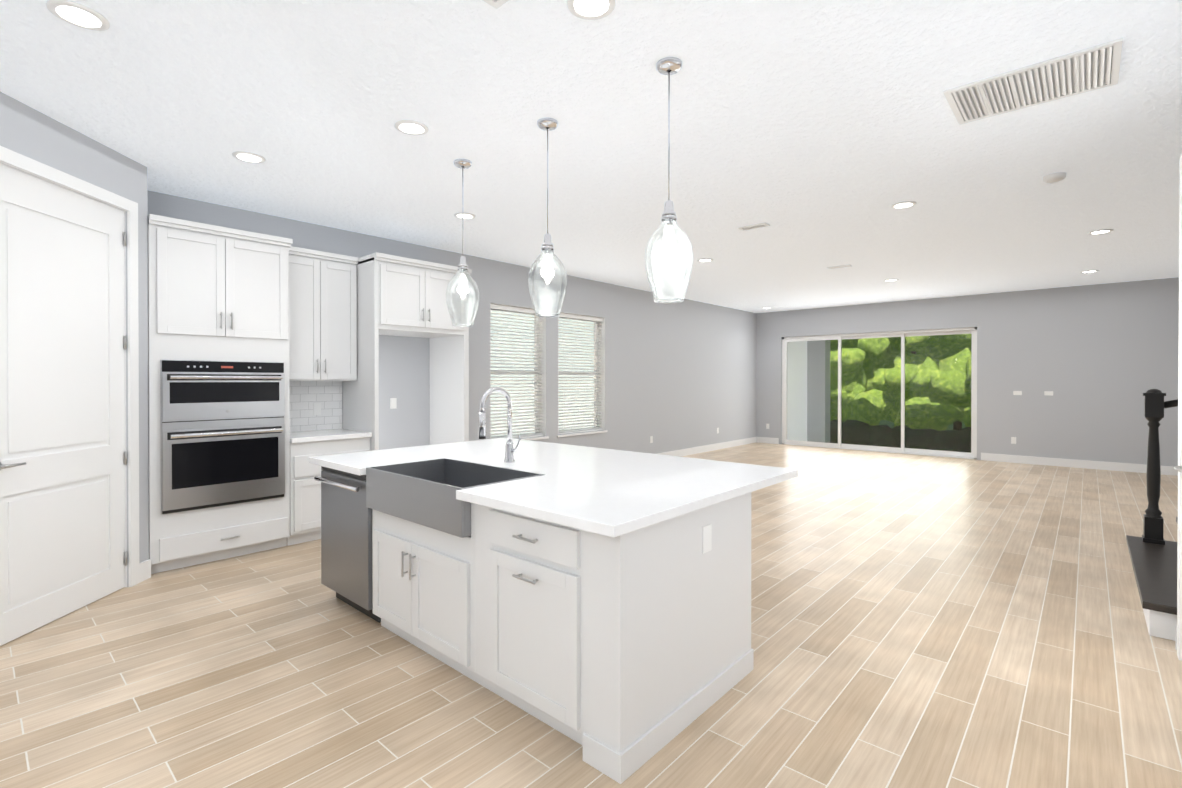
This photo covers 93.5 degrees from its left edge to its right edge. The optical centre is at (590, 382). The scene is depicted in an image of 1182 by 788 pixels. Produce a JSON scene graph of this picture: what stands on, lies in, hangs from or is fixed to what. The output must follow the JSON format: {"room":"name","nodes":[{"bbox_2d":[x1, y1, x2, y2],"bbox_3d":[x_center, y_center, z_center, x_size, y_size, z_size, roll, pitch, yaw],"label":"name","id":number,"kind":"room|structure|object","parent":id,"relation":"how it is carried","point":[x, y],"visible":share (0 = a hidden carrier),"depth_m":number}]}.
{"room":"kitchen","nodes":[
{"label":"kitchen","id":0,"kind":"room"},
{"bbox_2d":[0,92,148,586],"bbox_3d":[-3.065,-0.059,1.285,0.120,2.920,5.346,0,0,-3],"label":"wall","id":1,"kind":"structure","parent":0,"point":[30,132],"depth_m":3.64},
{"bbox_2d":[0,163,126,645],"bbox_3d":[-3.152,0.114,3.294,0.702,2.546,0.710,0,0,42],"label":"pantry door","id":2,"kind":"structure","parent":1,"relation":"in","point":[63,452],"depth_m":3.27},
{"bbox_2d":[0,146,138,586],"bbox_3d":[-3.169,0.077,3.290,0.136,2.630,1.110,0,0,-3],"label":"door frame","id":3,"kind":"structure","parent":1,"relation":"attached to","point":[23,163],"depth_m":3.77},
{"bbox_2d":[147,190,756,453],"bbox_3d":[-1.263,-0.086,7.122,0.200,2.920,15.200,0,0,42],"label":"wall","id":4,"kind":"structure","parent":0,"point":[680,375],"depth_m":8.73},
{"bbox_2d":[296,247,359,381],"bbox_3d":[-2.606,-0.609,5.201,0.345,1.185,0.700,0,0,42],"label":"upper cabinet","id":5,"kind":"object","parent":4,"relation":"attached to","point":[327,284],"depth_m":5.14},
{"bbox_2d":[390,398,396,408],"bbox_3d":[-2.132,0.222,5.995,0.009,0.115,0.070,0,0,42],"label":"light switch","id":6,"kind":"object","parent":4,"relation":"attached to","point":[393,403],"visible":1,"depth_m":5.99},
{"bbox_2d":[360,252,467,337],"bbox_3d":[-1.899,-0.854,5.735,0.685,0.700,0.950,0,0,42],"label":"upper cabinet","id":7,"kind":"object","parent":4,"relation":"attached to","point":[400,296],"depth_m":5.36},
{"bbox_2d":[490,303,548,439],"bbox_3d":[-1.003,-0.117,7.386,0.215,1.780,1.020,0,0,42],"label":"window","id":8,"kind":"structure","parent":4,"relation":"in","point":[543,354],"depth_m":7.70},
{"bbox_2d":[491,304,542,438],"bbox_3d":[-0.990,-0.129,7.374,0.060,1.739,0.944,0,0,42],"label":"window blind","id":9,"kind":"object","parent":8,"relation":"attached to","point":[495,307],"visible":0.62,"depth_m":7.38},
{"bbox_2d":[557,312,607,436],"bbox_3d":[-0.183,-0.122,8.303,0.215,1.780,1.080,0,0,42],"label":"window","id":10,"kind":"structure","parent":4,"relation":"in","point":[602,367],"depth_m":8.63},
{"bbox_2d":[559,313,602,433],"bbox_3d":[-0.170,-0.133,8.291,0.060,1.739,1.004,0,0,42],"label":"window blind","id":11,"kind":"object","parent":10,"relation":"attached to","point":[580,317],"visible":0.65,"depth_m":8.29},
{"bbox_2d":[139,437,1177,649],"bbox_3d":[1.942,1.322,4.262,8.800,0.130,14.800,0,0,42],"label":"baseboard","id":12,"kind":"structure","parent":4,"relation":"attached to","point":[144,570],"depth_m":9.16},
{"bbox_2d":[0,442,1181,787],"bbox_3d":[2.009,1.447,4.337,9.200,0.120,15.400,0,0,42],"label":"floor","id":13,"kind":"structure","parent":0,"point":[934,622],"depth_m":2.67},
{"bbox_2d":[148,214,295,573],"bbox_3d":[-3.042,0.094,4.491,0.645,2.584,0.935,0,0,42],"label":"tall cabinet","id":14,"kind":"object","parent":13,"relation":"on","point":[261,347],"depth_m":4.26},
{"bbox_2d":[160,358,287,517],"bbox_3d":[-2.982,0.389,4.449,0.502,1.114,0.820,0,0,42],"label":"double wall oven","id":15,"kind":"object","parent":14,"relation":"in","point":[224,421],"depth_m":4.25},
{"bbox_2d":[296,434,371,543],"bbox_3d":[-2.505,0.943,5.118,0.615,0.880,0.700,0,0,42],"label":"base cabinet","id":16,"kind":"object","parent":13,"relation":"on","point":[308,490],"depth_m":4.79},
{"bbox_2d":[296,430,371,441],"bbox_3d":[-2.501,0.483,5.114,0.625,0.040,0.698,0,0,42],"label":"countertop","id":17,"kind":"structure","parent":16,"relation":"on","point":[303,435],"depth_m":5.08},
{"bbox_2d":[310,463,753,783],"bbox_3d":[-0.489,0.953,3.108,2.452,0.880,1.098,0,0,42],"label":"kitchen island","id":18,"kind":"object","parent":13,"relation":"on","point":[594,602],"depth_m":2.32},
{"bbox_2d":[309,439,796,538],"bbox_3d":[-0.332,0.492,3.283,2.510,0.040,1.584,0,0,42],"label":"island countertop","id":19,"kind":"structure","parent":18,"relation":"on","point":[619,493],"depth_m":2.84},
{"bbox_2d":[1126,389,1177,640],"bbox_3d":[4.360,0.368,3.048,1.983,2.050,1.756,0,0,42],"label":"stair","id":20,"kind":"structure","parent":13,"relation":"on","point":[1153,554],"depth_m":3.90},
{"bbox_2d":[0,0,1181,312],"bbox_3d":[2.009,-1.593,4.323,9.200,0.120,15.400,0,0,42],"label":"ceiling","id":21,"kind":"structure","parent":0,"point":[820,136],"depth_m":3.35},
{"bbox_2d":[46,0,109,30],"bbox_3d":[-2.120,-1.517,2.301,0.195,0.012,0.195,0,0,36],"label":"recessed light","id":22,"kind":"object","parent":21,"relation":"in","point":[76,14],"depth_m":2.29},
{"bbox_2d":[232,151,265,163],"bbox_3d":[-2.315,-1.524,3.763,0.195,0.012,0.195,0,0,3],"label":"recessed light","id":23,"kind":"object","parent":21,"relation":"in","point":[245,156],"depth_m":3.75},
{"bbox_2d":[394,120,428,135],"bbox_3d":[-1.073,-1.522,3.323,0.195,0.012,0.195,0,0,3],"label":"recessed light","id":24,"kind":"object","parent":21,"relation":"in","point":[410,127],"depth_m":3.31},
{"bbox_2d":[446,159,479,326],"bbox_3d":[-0.890,-0.963,3.859,0.230,1.134,0.230,0,0,42],"label":"pendant light","id":25,"kind":"object","parent":21,"relation":"hanging from","point":[462,296],"visible":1,"depth_m":3.79},
{"bbox_2d":[454,212,475,218],"bbox_3d":[-1.158,-1.530,5.102,0.195,0.012,0.195,0,0,33],"label":"recessed light","id":26,"kind":"object","parent":21,"relation":"in","point":[459,215],"depth_m":5.08},
{"bbox_2d":[528,118,566,316],"bbox_3d":[-0.255,-0.960,3.265,0.230,1.134,0.230,0,0,42],"label":"pendant light","id":27,"kind":"object","parent":21,"relation":"hanging from","point":[547,280],"visible":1,"depth_m":3.19},
{"bbox_2d":[567,0,615,19],"bbox_3d":[0.001,-1.517,2.228,0.195,0.012,0.195,0,0,36],"label":"recessed light","id":28,"kind":"object","parent":21,"relation":"in","point":[583,9],"depth_m":2.25},
{"bbox_2d":[645,57,692,303],"bbox_3d":[0.374,-0.957,2.662,0.230,1.134,0.230,0,0,42],"label":"pendant light","id":29,"kind":"object","parent":21,"relation":"hanging from","point":[669,258],"visible":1,"depth_m":2.60},
{"bbox_2d":[697,258,712,261],"bbox_3d":[1.436,-1.539,6.982,0.195,0.012,0.195,0,0,18],"label":"recessed light","id":30,"kind":"object","parent":21,"relation":"in","point":[703,259],"depth_m":6.97},
{"bbox_2d":[884,279,897,281],"bbox_3d":[4.523,-1.546,8.380,0.195,0.012,0.195,0,0,33],"label":"recessed light","id":31,"kind":"object","parent":21,"relation":"in","point":[887,280],"depth_m":8.39},
{"bbox_2d":[890,201,916,208],"bbox_3d":[2.691,-1.529,4.786,0.195,0.012,0.195,0,0,3],"label":"recessed light","id":32,"kind":"object","parent":21,"relation":"in","point":[905,204],"depth_m":4.77},
{"bbox_2d":[1043,172,1065,182],"bbox_3d":[3.423,-1.513,4.105,0.136,0.038,0.136,0,0,42],"label":"smoke detector","id":33,"kind":"object","parent":21,"relation":"attached to","point":[1054,177],"visible":1,"depth_m":4.07},
{"bbox_2d":[1080,270,1098,272],"bbox_3d":[6.919,-1.543,7.713,0.195,0.012,0.195,0,0,18],"label":"recessed light","id":34,"kind":"object","parent":21,"relation":"in","point":[1088,271],"depth_m":7.69},
{"bbox_2d":[1088,229,1113,234],"bbox_3d":[5.179,-1.533,5.647,0.195,0.012,0.195,0,0,18],"label":"recessed light","id":35,"kind":"object","parent":21,"relation":"in","point":[1102,231],"depth_m":5.62},
{"bbox_2d":[756,277,1178,466],"bbox_3d":[7.016,-0.099,9.779,9.000,2.920,0.200,0,0,42],"label":"wall","id":36,"kind":"structure","parent":0,"point":[1098,360],"depth_m":9.13},
{"bbox_2d":[782,327,976,458],"bbox_3d":[5.567,0.180,11.078,3.550,2.350,0.138,0,0,42],"label":"sliding glass door","id":37,"kind":"structure","parent":36,"relation":"in","point":[972,331],"depth_m":10.85},
{"bbox_2d":[1011,437,1015,443],"bbox_3d":[7.209,0.983,9.474,0.070,0.115,0.006,0,0,42],"label":"electrical outlet plate","id":38,"kind":"object","parent":36,"relation":"attached to","point":[1013,440],"depth_m":9.47},
{"bbox_2d":[1013,391,1021,394],"bbox_3d":[7.246,0.173,9.437,0.115,0.070,0.006,0,0,42],"label":"electrical outlet plate","id":39,"kind":"object","parent":36,"relation":"attached to","point":[1014,392],"depth_m":9.44},
{"bbox_2d":[1044,391,1052,395],"bbox_3d":[7.551,0.175,9.164,0.115,0.070,0.006,0,0,42],"label":"electrical outlet plate","id":40,"kind":"object","parent":36,"relation":"attached to","point":[1045,392],"depth_m":9.16},
{"bbox_3d":[0.665,-0.053,0.112,0.120,2.920,7.320,0,0,42],"label":"wall","id":41,"kind":"structure","parent":0,"visible":0},
{"bbox_2d":[1174,466,1181,471],"bbox_3d":[2.706,0.165,2.474,0.101,2.451,0.792,0,0,42],"label":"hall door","id":42,"kind":"structure","parent":41,"relation":"in","point":[1178,468],"depth_m":2.70},
{"bbox_2d":[1177,154,1181,660],"bbox_3d":[2.739,0.128,2.444,0.136,2.535,0.950,0,0,42],"label":"door frame","id":43,"kind":"structure","parent":41,"relation":"attached to","point":[1179,594],"depth_m":2.79},
{"label":"outside","id":44,"kind":"structure","parent":0,"visible":0},
{"bbox_2d":[878,420,964,429],"bbox_3d":[11.124,1.594,19.931,80.000,0.240,95.000,0,0,42],"label":"ground","id":45,"kind":"structure","parent":44,"point":[889,423],"depth_m":19.64},
{"bbox_2d":[491,310,593,435],"bbox_3d":[-1.724,-1.412,10.613,5.050,5.860,18.600,0,0,42],"label":"neighbouring house","id":46,"kind":"structure","parent":45,"relation":"on","point":[512,323],"depth_m":13.71},
{"bbox_2d":[787,340,829,442],"bbox_3d":[7.879,-0.121,10.256,8.750,3.280,1.640,0,0,42],"label":"lanai","id":47,"kind":"object","parent":45,"relation":"on","point":[800,427],"depth_m":13.09},
{"bbox_2d":[830,420,970,452],"bbox_3d":[9.059,1.359,11.084,9.092,0.926,1.093,0,0,42],"label":"hedge","id":48,"kind":"object","parent":45,"relation":"on","point":[910,436],"depth_m":12.66},
{"bbox_2d":[830,334,971,430],"bbox_3d":[9.288,-2.318,15.983,15.498,7.994,6.444,0,0,42],"label":"trees","id":49,"kind":"object","parent":45,"relation":"on","point":[924,348],"depth_m":14.27}
]}

